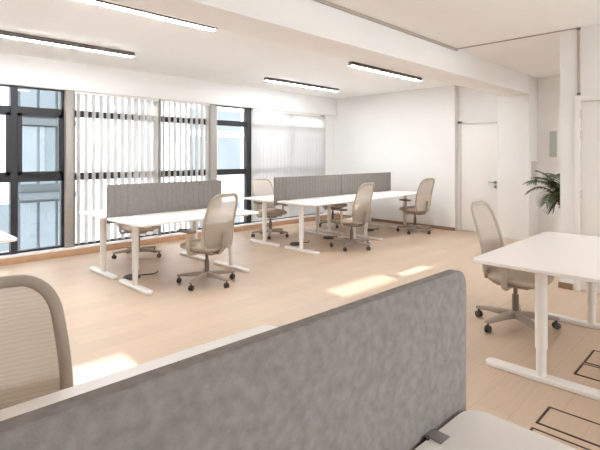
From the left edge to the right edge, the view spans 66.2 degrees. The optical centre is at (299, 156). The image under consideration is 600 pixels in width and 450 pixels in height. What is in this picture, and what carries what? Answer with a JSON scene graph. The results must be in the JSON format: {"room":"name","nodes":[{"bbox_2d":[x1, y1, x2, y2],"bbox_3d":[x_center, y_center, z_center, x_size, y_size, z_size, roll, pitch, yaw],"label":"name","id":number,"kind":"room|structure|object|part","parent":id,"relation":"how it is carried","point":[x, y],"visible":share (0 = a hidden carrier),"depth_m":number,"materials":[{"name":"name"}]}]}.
{"room":"open-plan office","nodes":[
{"label":"open-plan office","id":0,"kind":"room"},
{"bbox_2d":[0,52,336,115],"bbox_3d":[-3.391,-1.157,6.742,0.300,0.405,11.830,0,0,45],"label":"ceiling beam","id":1,"kind":"structure","parent":0,"point":[17,70],"depth_m":7.42,"materials":[{"name":"white paint"}]},
{"bbox_2d":[0,84,63,255],"bbox_3d":[-5.479,0.180,4.592,0.100,2.270,5.835,0,0,45],"label":"window","id":2,"kind":"structure","parent":1,"relation":"in","point":[13,173],"depth_m":6.22,"materials":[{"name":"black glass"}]},
{"bbox_2d":[64,90,73,247],"bbox_3d":[-3.390,0.180,6.714,0.220,2.270,0.120,0,0,45],"label":"trim","id":3,"kind":"structure","parent":1,"relation":"attached to","point":[68,94],"depth_m":6.63,"materials":[{"name":"white paint"}]},
{"bbox_2d":[74,94,156,245],"bbox_3d":[-2.883,0.180,7.242,0.070,2.270,1.345,0,0,45],"label":"window","id":4,"kind":"structure","parent":1,"relation":"in","point":[81,112],"depth_m":6.93,"materials":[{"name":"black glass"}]},
{"bbox_2d":[74,91,158,243],"bbox_3d":[-2.824,0.169,7.181,0.102,2.243,1.330,0,0,45],"label":"vertical blind","id":5,"kind":"object","parent":4,"relation":"attached to","point":[151,104],"visible":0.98,"depth_m":7.16,"materials":[{"name":"white fabric"}]},
{"bbox_3d":[-2.824,-0.934,7.181,0.040,0.038,1.330,0,0,45],"label":"head rail","id":6,"kind":"part","parent":5,"relation":"part of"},
{"bbox_2d":[157,99,160,235],"bbox_3d":[-2.346,0.180,7.672,0.080,2.270,0.030,0,0,45],"label":"trim","id":7,"kind":"structure","parent":1,"relation":"attached to","point":[159,101],"depth_m":7.64,"materials":[{"name":"grey metal"}]},
{"bbox_2d":[161,116,204,233],"bbox_3d":[-2.034,0.180,8.101,0.070,2.270,1.070,0,0,45],"label":"window","id":8,"kind":"structure","parent":1,"relation":"in","point":[166,117],"depth_m":7.98,"materials":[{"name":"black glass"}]},
{"bbox_2d":[161,99,209,232],"bbox_3d":[-1.988,0.169,8.027,0.095,2.243,0.970,0,0,45],"label":"vertical blind","id":9,"kind":"object","parent":8,"relation":"attached to","point":[163,101],"visible":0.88,"depth_m":8.03,"materials":[{"name":"white fabric"}]},
{"bbox_3d":[-1.988,-0.934,8.027,0.040,0.038,0.970,0,0,45],"label":"head rail","id":10,"kind":"part","parent":9,"relation":"part of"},
{"bbox_2d":[204,104,216,180],"bbox_3d":[-1.648,0.180,8.479,0.220,2.270,0.150,0,0,45],"label":"trim","id":11,"kind":"structure","parent":1,"relation":"attached to","point":[213,107],"depth_m":8.39,"materials":[{"name":"white paint"}]},
{"bbox_2d":[217,105,251,224],"bbox_3d":[-1.286,0.180,8.845,0.090,2.270,0.880,0,0,45],"label":"window","id":12,"kind":"structure","parent":1,"relation":"in","point":[246,124],"depth_m":9.04,"materials":[{"name":"black metal"}]},
{"bbox_2d":[253,213,320,221],"bbox_3d":[-0.225,0.180,9.919,0.090,2.270,2.140,0,0,45],"label":"window","id":13,"kind":"structure","parent":1,"relation":"in","point":[320,213],"depth_m":9.80,"materials":[{"name":"black metal"}]},
{"bbox_2d":[251,108,324,221],"bbox_3d":[-0.188,0.169,9.846,0.054,2.243,2.162,0,0,45],"label":"vertical blind","id":14,"kind":"object","parent":1,"relation":"attached to","point":[283,143],"visible":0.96,"depth_m":9.75,"materials":[{"name":"white fabric"}]},
{"bbox_3d":[-0.189,-0.934,9.849,0.040,0.038,2.150,0,0,45],"label":"head rail","id":15,"kind":"part","parent":14,"relation":"part of","materials":[{"name":"white metal"}]},
{"bbox_2d":[0,212,337,258],"bbox_3d":[-3.376,1.325,6.728,0.340,0.020,11.830,0,0,45],"label":"sill","id":16,"kind":"structure","parent":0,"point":[313,215],"depth_m":7.11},
{"bbox_2d":[0,213,338,265],"bbox_3d":[-3.369,1.377,6.721,0.360,0.085,11.830,0,0,45],"label":"baseboard","id":17,"kind":"structure","parent":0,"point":[15,260],"depth_m":7.04,"materials":[{"name":"beige wood"}]},
{"bbox_2d":[0,217,599,449],"bbox_3d":[0.474,1.480,3.256,10.700,0.120,12.700,0,0,45],"label":"floor","id":18,"kind":"structure","parent":0,"point":[113,327],"depth_m":4.50,"materials":[{"name":"brown wood"}]},
{"bbox_2d":[0,230,16,242],"bbox_3d":[-3.197,1.053,3.565,0.796,0.734,1.596,0,0,45],"label":"desk","id":19,"kind":"object","parent":18,"relation":"on","point":[4,237],"visible":0.92,"depth_m":3.86,"materials":[{"name":"white laminate"}]},
{"bbox_2d":[0,274,72,409],"bbox_3d":[-0.834,0.907,1.256,0.661,1.024,0.642,0,0,-39],"label":"office chair","id":20,"kind":"object","parent":18,"relation":"on","point":[36,362],"visible":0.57,"depth_m":1.51,"materials":[{"name":"beige fabric"}]},
{"bbox_2d":[112,183,160,260],"bbox_3d":[-2.306,0.907,6.527,0.642,1.024,0.661,0,0,43],"label":"office chair","id":21,"kind":"object","parent":18,"relation":"on","point":[127,229],"visible":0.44,"depth_m":6.41,"materials":[{"name":"beige plastic"}]},
{"bbox_3d":[-2.452,1.319,6.421,0.305,0.056,0.064,0,0,-27],"label":"leg","id":22,"kind":"part","parent":21,"relation":"part of","materials":[{"name":"beige plastic"}]},
{"bbox_3d":[-2.430,0.946,6.352,0.046,0.252,0.156,0,0,43],"label":"armrest","id":23,"kind":"part","parent":21,"relation":"part of","materials":[{"name":"beige plastic"}]},
{"bbox_3d":[-2.268,0.987,6.485,0.470,0.085,0.490,0,0,43],"label":"seat","id":24,"kind":"part","parent":21,"relation":"part of","materials":[{"name":"beige fabric"}]},
{"bbox_3d":[-2.109,1.319,6.478,0.305,0.056,0.064,0,0,9],"label":"leg","id":25,"kind":"part","parent":21,"relation":"part of","materials":[{"name":"beige plastic"}]},
{"bbox_2d":[0,325,276,420],"bbox_3d":[-0.433,1.053,1.061,1.596,0.734,0.796,0,0,-44],"label":"desk","id":26,"kind":"object","parent":18,"relation":"on","point":[36,403],"visible":0.15,"depth_m":1.44,"materials":[{"name":"white laminate"}]},
{"bbox_2d":[123,271,157,279],"bbox_3d":[-1.871,1.405,5.463,0.200,0.030,0.466,0,0,45],"label":"outlet","id":27,"kind":"object","parent":18,"relation":"on","point":[129,276],"visible":0.77,"depth_m":5.37,"materials":[{"name":"grey metal"}]},
{"bbox_2d":[79,209,209,279],"bbox_3d":[-1.927,1.053,6.006,0.796,0.734,1.596,0,0,45],"label":"desk","id":28,"kind":"object","parent":18,"relation":"on","point":[101,214],"visible":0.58,"depth_m":5.53,"materials":[{"name":"white metal"}]},
{"bbox_3d":[-2.375,0.968,5.552,0.072,0.504,0.072,0,0,45],"label":"leg","id":29,"kind":"part","parent":28,"relation":"part of","materials":[{"name":"white metal"}]},
{"bbox_3d":[-1.478,0.968,6.460,0.072,0.504,0.072,0,0,45],"label":"leg","id":30,"kind":"part","parent":28,"relation":"part of","materials":[{"name":"white metal"}]},
{"bbox_2d":[107,208,258,294],"bbox_3d":[-1.329,1.053,5.416,0.796,0.734,1.596,0,0,45],"label":"desk","id":31,"kind":"object","parent":18,"relation":"on","point":[154,219],"visible":0.82,"depth_m":5.05,"materials":[{"name":"white laminate"}]},
{"bbox_3d":[-1.777,0.968,4.962,0.072,0.504,0.072,0,0,45],"label":"leg","id":32,"kind":"part","parent":31,"relation":"part of","materials":[{"name":"white metal"}]},
{"bbox_2d":[107,180,221,223],"bbox_3d":[-1.621,0.550,5.718,0.140,0.460,1.560,0,0,45],"label":"screen","id":33,"kind":"object","parent":31,"relation":"attached to","point":[140,198],"visible":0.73,"depth_m":5.60,"materials":[{"name":"grey fabric"}]},
{"bbox_3d":[-0.880,0.968,5.870,0.072,0.504,0.072,0,0,45],"label":"leg","id":34,"kind":"part","parent":31,"relation":"part of","materials":[{"name":"white metal"}]},
{"bbox_2d":[176,193,237,290],"bbox_3d":[-1.025,0.907,5.136,0.642,1.024,0.661,0,0,36],"label":"office chair","id":35,"kind":"object","parent":18,"relation":"on","point":[219,218],"visible":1,"depth_m":4.99,"materials":[{"name":"beige fabric"}]},
{"bbox_3d":[-1.226,1.319,5.161,0.305,0.056,0.064,0,0,2],"label":"leg","id":36,"kind":"part","parent":35,"relation":"part of","materials":[{"name":"beige plastic"}]},
{"bbox_3d":[-1.068,0.987,5.173,0.470,0.085,0.490,0,0,36],"label":"seat","id":37,"kind":"part","parent":35,"relation":"part of","materials":[{"name":"beige fabric"}]},
{"bbox_3d":[-1.165,0.946,4.986,0.046,0.252,0.156,0,0,36],"label":"armrest","id":38,"kind":"part","parent":35,"relation":"part of","materials":[{"name":"beige plastic"}]},
{"bbox_3d":[-1.105,1.319,4.984,0.064,0.056,0.305,0,0,20],"label":"leg","id":39,"kind":"part","parent":35,"relation":"part of","materials":[{"name":"beige plastic"}]},
{"bbox_3d":[-0.899,1.319,5.044,0.305,0.056,0.064,0,0,38],"label":"leg","id":40,"kind":"part","parent":35,"relation":"part of","materials":[{"name":"beige plastic"}]},
{"bbox_3d":[-0.844,0.710,5.012,0.175,0.630,0.483,0,0,36],"label":"backrest frame","id":41,"kind":"part","parent":35,"relation":"part of","materials":[{"name":"beige plastic"}]},
{"bbox_3d":[-0.871,0.860,5.032,0.055,0.270,0.419,0,0,36],"label":"lumbar panel","id":42,"kind":"part","parent":35,"relation":"part of","materials":[{"name":"beige plastic"}]},
{"bbox_3d":[-0.844,0.710,5.012,0.148,0.590,0.431,0,0,36],"label":"backrest","id":43,"kind":"part","parent":35,"relation":"part of","materials":[{"name":"beige fabric"}]},
{"bbox_3d":[-0.893,1.319,5.258,0.305,0.056,0.064,0,0,-34],"label":"leg","id":44,"kind":"part","parent":35,"relation":"part of","materials":[{"name":"beige plastic"}]},
{"bbox_2d":[251,178,288,239],"bbox_3d":[-0.537,0.907,8.202,0.661,1.024,0.642,0,0,-37],"label":"office chair","id":45,"kind":"object","parent":18,"relation":"on","point":[260,186],"visible":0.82,"depth_m":8.26,"materials":[{"name":"beige fabric"}]},
{"bbox_3d":[-0.699,1.319,8.124,0.305,0.056,0.064,0,0,-17],"label":"leg","id":46,"kind":"part","parent":45,"relation":"part of","materials":[{"name":"beige plastic"}]},
{"bbox_3d":[-0.674,0.710,8.373,0.483,0.630,0.175,0,0,-37],"label":"backrest frame","id":47,"kind":"part","parent":45,"relation":"part of","materials":[{"name":"beige plastic"}]},
{"bbox_3d":[-0.674,0.710,8.374,0.431,0.590,0.148,0,0,-37],"label":"backrest","id":48,"kind":"part","parent":45,"relation":"part of","materials":[{"name":"beige fabric"}]},
{"bbox_3d":[-0.507,0.987,8.154,0.490,0.085,0.470,0,0,-37],"label":"seat","id":49,"kind":"part","parent":45,"relation":"part of","materials":[{"name":"beige fabric"}]},
{"bbox_3d":[-0.352,1.319,8.120,0.305,0.056,0.064,0,0,19],"label":"leg","id":50,"kind":"part","parent":45,"relation":"part of","materials":[{"name":"beige plastic"}]},
{"bbox_2d":[243,195,332,246],"bbox_3d":[-0.128,1.053,7.934,0.796,0.734,1.596,0,0,45],"label":"desk","id":51,"kind":"object","parent":18,"relation":"on","point":[264,199],"visible":0.7,"depth_m":7.49,"materials":[{"name":"white metal"}]},
{"bbox_3d":[-0.577,0.968,7.480,0.072,0.504,0.072,0,0,45],"label":"leg","id":52,"kind":"part","parent":51,"relation":"part of","materials":[{"name":"white metal"}]},
{"bbox_3d":[0.320,0.968,8.388,0.072,0.504,0.072,0,0,45],"label":"leg","id":53,"kind":"part","parent":51,"relation":"part of","materials":[{"name":"white metal"}]},
{"bbox_2d":[290,240,308,245],"bbox_3d":[0.026,1.405,7.498,0.200,0.030,0.466,0,0,45],"label":"outlet","id":54,"kind":"object","parent":18,"relation":"on","point":[291,243],"visible":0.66,"depth_m":7.34,"materials":[{"name":"black plastic"}]},
{"bbox_2d":[277,195,377,254],"bbox_3d":[0.469,1.053,7.344,0.796,0.734,1.596,0,0,45],"label":"desk","id":55,"kind":"object","parent":18,"relation":"on","point":[338,199],"visible":0.91,"depth_m":6.96,"materials":[{"name":"white laminate"}]},
{"bbox_3d":[0.021,0.968,6.890,0.072,0.504,0.072,0,0,45],"label":"leg","id":56,"kind":"part","parent":55,"relation":"part of","materials":[{"name":"white metal"}]},
{"bbox_2d":[274,174,340,205],"bbox_3d":[0.160,0.550,7.628,0.140,0.460,1.590,0,0,45],"label":"screen","id":57,"kind":"object","parent":55,"relation":"attached to","point":[292,187],"visible":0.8,"depth_m":7.54,"materials":[{"name":"grey fabric"}]},
{"bbox_2d":[323,115,333,212],"bbox_3d":[0.607,0.168,10.855,0.210,2.295,0.360,0,0,45],"label":"pier","id":58,"kind":"object","parent":18,"relation":"on","point":[329,120],"visible":0.43,"depth_m":10.79,"materials":[{"name":"white paint"}]},
{"bbox_2d":[323,235,339,238],"bbox_3d":[0.588,1.405,8.067,0.200,0.030,0.466,0,0,45],"label":"outlet","id":59,"kind":"object","parent":18,"relation":"on","point":[324,237],"visible":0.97,"depth_m":7.92,"materials":[{"name":"black plastic"}]},
{"bbox_2d":[319,203,346,227],"bbox_3d":[0.652,0.907,9.409,0.642,1.024,0.661,0,0,41],"label":"office chair","id":60,"kind":"object","parent":18,"relation":"on","point":[341,205],"visible":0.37,"depth_m":9.22,"materials":[{"name":"beige plastic"}]},
{"bbox_3d":[0.692,0.987,9.368,0.470,0.085,0.490,0,0,41],"label":"seat","id":61,"kind":"part","parent":60,"relation":"part of","materials":[{"name":"beige fabric"}]},
{"bbox_2d":[315,205,383,233],"bbox_3d":[0.996,1.053,9.072,0.796,0.734,1.596,0,0,45],"label":"desk","id":62,"kind":"object","parent":18,"relation":"on","point":[329,230],"visible":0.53,"depth_m":8.60,"materials":[{"name":"white metal"}]},
{"bbox_3d":[0.548,0.968,8.618,0.072,0.504,0.072,0,0,45],"label":"leg","id":63,"kind":"part","parent":62,"relation":"part of","materials":[{"name":"white metal"}]},
{"bbox_2d":[329,182,374,251],"bbox_3d":[0.820,0.907,7.140,0.642,1.024,0.661,0,0,41],"label":"office chair","id":64,"kind":"object","parent":18,"relation":"on","point":[362,202],"visible":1,"depth_m":6.98,"materials":[{"name":"beige fabric"}]},
{"bbox_3d":[0.622,1.319,7.182,0.305,0.056,0.064,0,0,7],"label":"leg","id":65,"kind":"part","parent":64,"relation":"part of","materials":[{"name":"beige plastic"}]},
{"bbox_3d":[0.781,0.987,7.181,0.470,0.085,0.490,0,0,41],"label":"seat","id":66,"kind":"part","parent":64,"relation":"part of","materials":[{"name":"beige fabric"}]},
{"bbox_3d":[0.668,0.946,7.003,0.046,0.252,0.156,0,0,41],"label":"armrest","id":67,"kind":"part","parent":64,"relation":"part of","materials":[{"name":"beige plastic"}]},
{"bbox_3d":[0.728,1.319,6.995,0.064,0.056,0.305,0,0,25],"label":"leg","id":68,"kind":"part","parent":64,"relation":"part of","materials":[{"name":"beige plastic"}]},
{"bbox_3d":[0.938,1.319,7.037,0.305,0.056,0.064,0,0,43],"label":"leg","id":69,"kind":"part","parent":64,"relation":"part of","materials":[{"name":"beige plastic"}]},
{"bbox_3d":[0.965,0.860,7.023,0.055,0.270,0.419,0,0,41],"label":"lumbar panel","id":70,"kind":"part","parent":64,"relation":"part of","materials":[{"name":"beige plastic"}]},
{"bbox_3d":[0.990,0.710,7.001,0.175,0.630,0.483,0,0,41],"label":"backrest frame","id":71,"kind":"part","parent":64,"relation":"part of","materials":[{"name":"beige plastic"}]},
{"bbox_3d":[0.990,0.710,7.001,0.148,0.590,0.431,0,0,41],"label":"backrest","id":72,"kind":"part","parent":64,"relation":"part of","materials":[{"name":"beige fabric"}]},
{"bbox_2d":[347,190,421,239],"bbox_3d":[1.594,1.053,8.482,0.796,0.734,1.596,0,0,45],"label":"desk","id":73,"kind":"object","parent":18,"relation":"on","point":[380,195],"visible":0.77,"depth_m":8.28,"materials":[{"name":"white laminate"}]},
{"bbox_2d":[341,172,390,194],"bbox_3d":[1.281,0.550,8.763,0.140,0.460,1.580,0,0,45],"label":"screen","id":74,"kind":"object","parent":73,"relation":"attached to","point":[350,183],"visible":0.72,"depth_m":8.65,"materials":[{"name":"grey fabric"}]},
{"bbox_3d":[2.042,0.968,8.936,0.072,0.504,0.072,0,0,45],"label":"leg","id":75,"kind":"part","parent":73,"relation":"part of","materials":[{"name":"white metal"}]},
{"bbox_2d":[396,178,434,234],"bbox_3d":[2.172,0.907,8.610,0.661,1.024,0.642,0,0,-39],"label":"office chair","id":76,"kind":"object","parent":18,"relation":"on","point":[425,189],"visible":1,"depth_m":8.44,"materials":[{"name":"beige fabric"}]},
{"bbox_3d":[1.984,1.319,8.686,0.305,0.056,0.064,0,0,17],"label":"leg","id":77,"kind":"part","parent":76,"relation":"part of","materials":[{"name":"beige plastic"}]},
{"bbox_3d":[2.140,0.987,8.657,0.490,0.085,0.470,0,0,-39],"label":"seat","id":78,"kind":"part","parent":76,"relation":"part of","materials":[{"name":"beige fabric"}]},
{"bbox_3d":[1.998,0.946,8.502,0.156,0.252,0.046,0,0,-39],"label":"armrest","id":79,"kind":"part","parent":76,"relation":"part of","materials":[{"name":"beige plastic"}]},
{"bbox_3d":[2.270,1.319,8.488,0.064,0.056,0.305,0,0,-37],"label":"leg","id":80,"kind":"part","parent":76,"relation":"part of","materials":[{"name":"beige plastic"}]},
{"bbox_3d":[2.294,0.860,8.469,0.419,0.270,0.055,0,0,-39],"label":"lumbar panel","id":81,"kind":"part","parent":76,"relation":"part of","materials":[{"name":"beige plastic"}]},
{"bbox_3d":[2.315,0.710,8.443,0.431,0.590,0.148,0,0,-39],"label":"backrest","id":82,"kind":"part","parent":76,"relation":"part of","materials":[{"name":"beige fabric"}]},
{"bbox_3d":[2.315,0.710,8.444,0.483,0.630,0.175,0,0,-39],"label":"backrest frame","id":83,"kind":"part","parent":76,"relation":"part of","materials":[{"name":"beige plastic"}]},
{"bbox_2d":[414,410,576,449],"bbox_3d":[0.165,1.053,0.434,1.596,0.734,0.796,0,0,-44],"label":"desk","id":84,"kind":"object","parent":18,"relation":"on","point":[470,429],"visible":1,"depth_m":1.12,"materials":[{"name":"white laminate"}]},
{"bbox_2d":[0,269,465,449],"bbox_3d":[-0.110,0.546,0.723,1.596,0.468,0.079,0,0,-44],"label":"screen","id":85,"kind":"object","parent":84,"relation":"attached to","point":[385,370],"visible":0.85,"depth_m":0.84,"materials":[{"name":"grey fabric"}]},
{"bbox_2d":[471,201,560,332],"bbox_3d":[1.789,0.907,3.866,0.648,1.024,0.659,0,0,43],"label":"office chair","id":86,"kind":"object","parent":18,"relation":"on","point":[488,230],"visible":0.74,"depth_m":3.82,"materials":[{"name":"beige plastic"}]},
{"bbox_3d":[1.620,0.710,4.010,0.175,0.630,0.483,0,0,43],"label":"backrest frame","id":87,"kind":"part","parent":86,"relation":"part of","materials":[{"name":"beige plastic"}]},
{"bbox_3d":[1.619,0.710,4.011,0.148,0.590,0.431,0,0,43],"label":"backrest","id":88,"kind":"part","parent":86,"relation":"part of","materials":[{"name":"beige fabric"}]},
{"bbox_3d":[1.675,1.319,3.977,0.064,0.056,0.305,0,0,-43],"label":"leg","id":89,"kind":"part","parent":86,"relation":"part of","materials":[{"name":"beige plastic"}]},
{"bbox_3d":[1.635,1.319,3.766,0.305,0.056,0.064,0,0,-25],"label":"leg","id":90,"kind":"part","parent":86,"relation":"part of","materials":[{"name":"beige plastic"}]},
{"bbox_3d":[1.659,0.946,3.691,0.046,0.252,0.156,0,0,43],"label":"armrest","id":91,"kind":"part","parent":86,"relation":"part of","materials":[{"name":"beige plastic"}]},
{"bbox_3d":[1.822,0.987,3.824,0.470,0.085,0.490,0,0,43],"label":"seat","id":92,"kind":"part","parent":86,"relation":"part of","materials":[{"name":"beige fabric"}]},
{"bbox_3d":[1.824,1.319,3.663,0.064,0.056,0.305,0,0,-7],"label":"leg","id":93,"kind":"part","parent":86,"relation":"part of","materials":[{"name":"beige plastic"}]},
{"bbox_3d":[1.980,1.319,3.810,0.305,0.056,0.064,0,0,11],"label":"leg","id":94,"kind":"part","parent":86,"relation":"part of","materials":[{"name":"beige plastic"}]},
{"bbox_2d":[472,232,599,400],"bbox_3d":[1.981,1.053,3.376,0.796,0.734,1.596,0,0,45],"label":"desk","id":95,"kind":"object","parent":18,"relation":"on","point":[564,255],"visible":0.95,"depth_m":3.03,"materials":[{"name":"white laminate"}]},
{"bbox_3d":[1.532,0.968,2.922,0.072,0.504,0.072,0,0,45],"label":"leg","id":96,"kind":"part","parent":95,"relation":"part of","materials":[{"name":"white metal"}]},
{"bbox_3d":[2.429,0.968,3.830,0.072,0.504,0.072,0,0,45],"label":"leg","id":97,"kind":"part","parent":95,"relation":"part of","materials":[{"name":"white metal"}]},
{"bbox_2d":[524,170,559,213],"bbox_3d":[3.456,0.803,6.025,1.057,1.234,0.835,0,0,-11],"label":"potted palm","id":98,"kind":"object","parent":18,"relation":"on","point":[553,195],"visible":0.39,"depth_m":5.99,"materials":[{"name":"green plant"}]},
{"bbox_2d":[529,406,599,449],"bbox_3d":[1.393,1.419,2.286,0.430,0.003,0.490,0,0,45],"label":"box","id":99,"kind":"object","parent":18,"relation":"on","point":[588,431],"visible":0.77,"depth_m":2.41,"materials":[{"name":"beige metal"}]},
{"bbox_3d":[1.294,1.419,2.186,0.404,0.002,0.184,0,0,45],"label":"lid","id":100,"kind":"part","parent":99,"relation":"part of","materials":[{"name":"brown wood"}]},
{"bbox_3d":[1.294,1.419,2.186,0.430,0.003,0.210,0,0,45],"label":"frame","id":101,"kind":"part","parent":99,"relation":"part of","materials":[{"name":"black metal"}]},
{"bbox_2d":[573,350,599,381],"bbox_3d":[2.109,1.419,3.047,0.400,0.003,0.520,0,0,45],"label":"box","id":102,"kind":"object","parent":18,"relation":"on","point":[584,370],"visible":1,"depth_m":3.08,"materials":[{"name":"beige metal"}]},
{"bbox_3d":[2.004,1.419,2.940,0.400,0.003,0.220,0,0,45],"label":"frame","id":103,"kind":"part","parent":102,"relation":"part of","materials":[{"name":"black metal"}]},
{"bbox_3d":[2.004,1.419,2.940,0.374,0.002,0.194,0,0,45],"label":"lid","id":104,"kind":"part","parent":102,"relation":"part of","materials":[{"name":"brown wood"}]},
{"bbox_3d":[2.194,1.419,3.132,0.400,0.003,0.280,0,0,45],"label":"frame","id":105,"kind":"part","parent":102,"relation":"part of","materials":[{"name":"black metal"}]},
{"bbox_3d":[2.194,1.419,3.132,0.374,0.002,0.254,0,0,45],"label":"lid","id":106,"kind":"part","parent":102,"relation":"part of","materials":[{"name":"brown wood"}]},
{"bbox_2d":[0,0,599,98],"bbox_3d":[0.474,-1.435,3.256,10.700,0.150,12.700,0,0,45],"label":"ceiling","id":107,"kind":"structure","parent":0,"point":[162,47],"depth_m":5.35,"materials":[{"name":"white paint"}]},
{"bbox_2d":[0,30,134,56],"bbox_3d":[-2.982,-1.330,5.235,0.072,0.060,2.260,0,0,45],"label":"ceiling light","id":108,"kind":"object","parent":107,"relation":"attached to","point":[7,34],"visible":1,"depth_m":5.39,"materials":[{"name":"white plastic"}]},
{"bbox_2d":[79,0,216,30],"bbox_3d":[-1.680,-1.330,3.963,0.072,0.060,2.280,0,0,45],"label":"ceiling light","id":109,"kind":"object","parent":107,"relation":"attached to","point":[97,2],"visible":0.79,"depth_m":4.23,"materials":[{"name":"white plastic"}]},
{"bbox_2d":[264,77,338,91],"bbox_3d":[0.081,-1.330,8.578,0.072,0.060,1.920,0,0,45],"label":"ceiling light","id":110,"kind":"object","parent":107,"relation":"attached to","point":[269,79],"visible":1,"depth_m":8.46,"materials":[{"name":"white plastic"}]},
{"bbox_2d":[102,0,528,95],"bbox_3d":[-0.419,-1.200,3.688,0.420,0.320,11.660,0,0,45],"label":"ceiling beam","id":111,"kind":"structure","parent":107,"relation":"attached to","point":[311,25],"depth_m":4.29,"materials":[{"name":"white paint"}]},
{"bbox_2d":[348,61,421,80],"bbox_3d":[1.404,-1.330,7.285,0.072,0.060,1.940,0,0,45],"label":"ceiling light","id":112,"kind":"object","parent":107,"relation":"attached to","point":[352,64],"visible":1,"depth_m":7.13,"materials":[{"name":"white plastic"}]},
{"bbox_2d":[313,0,457,50],"bbox_3d":[-1.186,-1.345,2.598,0.022,0.030,9.030,0,0,45],"label":"trim","id":113,"kind":"structure","parent":107,"relation":"attached to","point":[324,2],"depth_m":4.61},
{"bbox_2d":[457,27,580,48],"bbox_3d":[2.469,-1.354,5.318,1.360,0.012,0.022,0,0,45],"label":"trim","id":114,"kind":"structure","parent":107,"relation":"attached to","point":[577,27],"depth_m":5.26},
{"bbox_2d":[334,85,497,230],"bbox_3d":[2.205,0.030,9.733,4.060,2.780,0.290,0,0,45],"label":"wall","id":115,"kind":"structure","parent":0,"point":[411,135],"depth_m":9.43,"materials":[{"name":"white paint"}]},
{"bbox_2d":[339,214,454,230],"bbox_3d":[1.938,1.390,9.783,2.870,0.060,0.014,0,0,45],"label":"baseboard","id":116,"kind":"structure","parent":115,"relation":"attached to","point":[372,219],"depth_m":9.48,"materials":[{"name":"brown wood"}]},
{"bbox_2d":[460,122,497,231],"bbox_3d":[3.331,0.395,8.547,0.790,2.050,0.106,0,0,45],"label":"door","id":117,"kind":"structure","parent":115,"relation":"in","point":[478,141],"depth_m":8.58,"materials":[{"name":"white paint"}]},
{"bbox_2d":[498,75,537,239],"bbox_3d":[3.803,0.030,8.036,0.520,2.780,0.460,0,0,45],"label":"pillar","id":118,"kind":"structure","parent":0,"point":[517,114],"depth_m":7.85,"materials":[{"name":"white paint"}]},
{"bbox_2d":[531,161,536,184],"bbox_3d":[4.008,0.285,7.848,0.035,0.410,0.240,0,0,45],"label":"switch panel","id":119,"kind":"object","parent":118,"relation":"attached to","point":[533,163],"visible":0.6,"depth_m":7.81,"materials":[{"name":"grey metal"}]},
{"bbox_2d":[538,76,559,233],"bbox_3d":[5.764,0.030,6.549,7.400,2.780,0.180,0,0,45],"label":"wall","id":120,"kind":"structure","parent":0,"point":[548,87],"depth_m":7.91,"materials":[{"name":"white paint"}]},
{"bbox_2d":[550,131,556,156],"bbox_3d":[4.316,-0.210,7.844,0.110,0.440,0.012,0,0,45],"label":"wall sign","id":121,"kind":"object","parent":120,"relation":"attached to","point":[553,134],"visible":1,"depth_m":7.83,"materials":[{"name":"plastic"}]},
{"bbox_2d":[560,24,599,289],"bbox_3d":[4.538,0.030,3.382,4.695,2.780,0.150,0,0,45],"label":"wall","id":122,"kind":"structure","parent":0,"point":[589,35],"depth_m":4.91,"materials":[{"name":"white paint"}]},
{"bbox_2d":[558,281,572,289],"bbox_3d":[2.847,1.387,4.936,0.135,0.065,0.014,0,0,45],"label":"baseboard","id":123,"kind":"structure","parent":122,"relation":"attached to","point":[563,285],"depth_m":4.93,"materials":[{"name":"brown wood"}]},
{"bbox_2d":[577,27,580,94],"bbox_3d":[2.936,-1.001,4.845,0.032,0.710,0.020,0,0,45],"label":"duct","id":124,"kind":"object","parent":122,"relation":"attached to","point":[579,28],"visible":1,"depth_m":4.84,"materials":[{"name":"grey metal"}]},
{"bbox_2d":[574,95,599,292],"bbox_3d":[3.252,0.395,4.578,0.909,2.050,0.075,0,0,45],"label":"door","id":125,"kind":"structure","parent":122,"relation":"in","point":[586,108],"depth_m":4.81,"materials":[{"name":"white paint"}]},
{"label":"outside","id":126,"kind":"structure","parent":0,"visible":0},
{"bbox_2d":[0,87,8,251],"bbox_3d":[-15.562,1.120,12.662,6.060,18.600,12.150,0,0,45],"label":"building","id":127,"kind":"structure","parent":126,"point":[4,91],"depth_m":14.63,"materials":[{"name":"white"}]},
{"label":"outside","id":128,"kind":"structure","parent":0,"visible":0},
{"bbox_2d":[17,88,75,249],"bbox_3d":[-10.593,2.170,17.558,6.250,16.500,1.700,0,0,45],"label":"window glass","id":129,"kind":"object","parent":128,"point":[38,203],"visible":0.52,"depth_m":15.33,"materials":[{"name":"clear glass"}]},
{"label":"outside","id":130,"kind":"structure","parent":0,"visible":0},
{"bbox_2d":[75,94,184,242],"bbox_3d":[-8.520,2.170,20.078,6.060,16.500,4.600,0,0,45],"label":"building","id":131,"kind":"structure","parent":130,"point":[81,95],"depth_m":17.11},
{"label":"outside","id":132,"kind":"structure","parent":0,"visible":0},
{"bbox_2d":[188,104,243,227],"bbox_3d":[-2.303,2.120,26.658,6.060,16.600,13.300,0,0,45],"label":"building","id":133,"kind":"structure","parent":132,"point":[230,139],"depth_m":21.36,"materials":[{"name":"white"}]}
]}

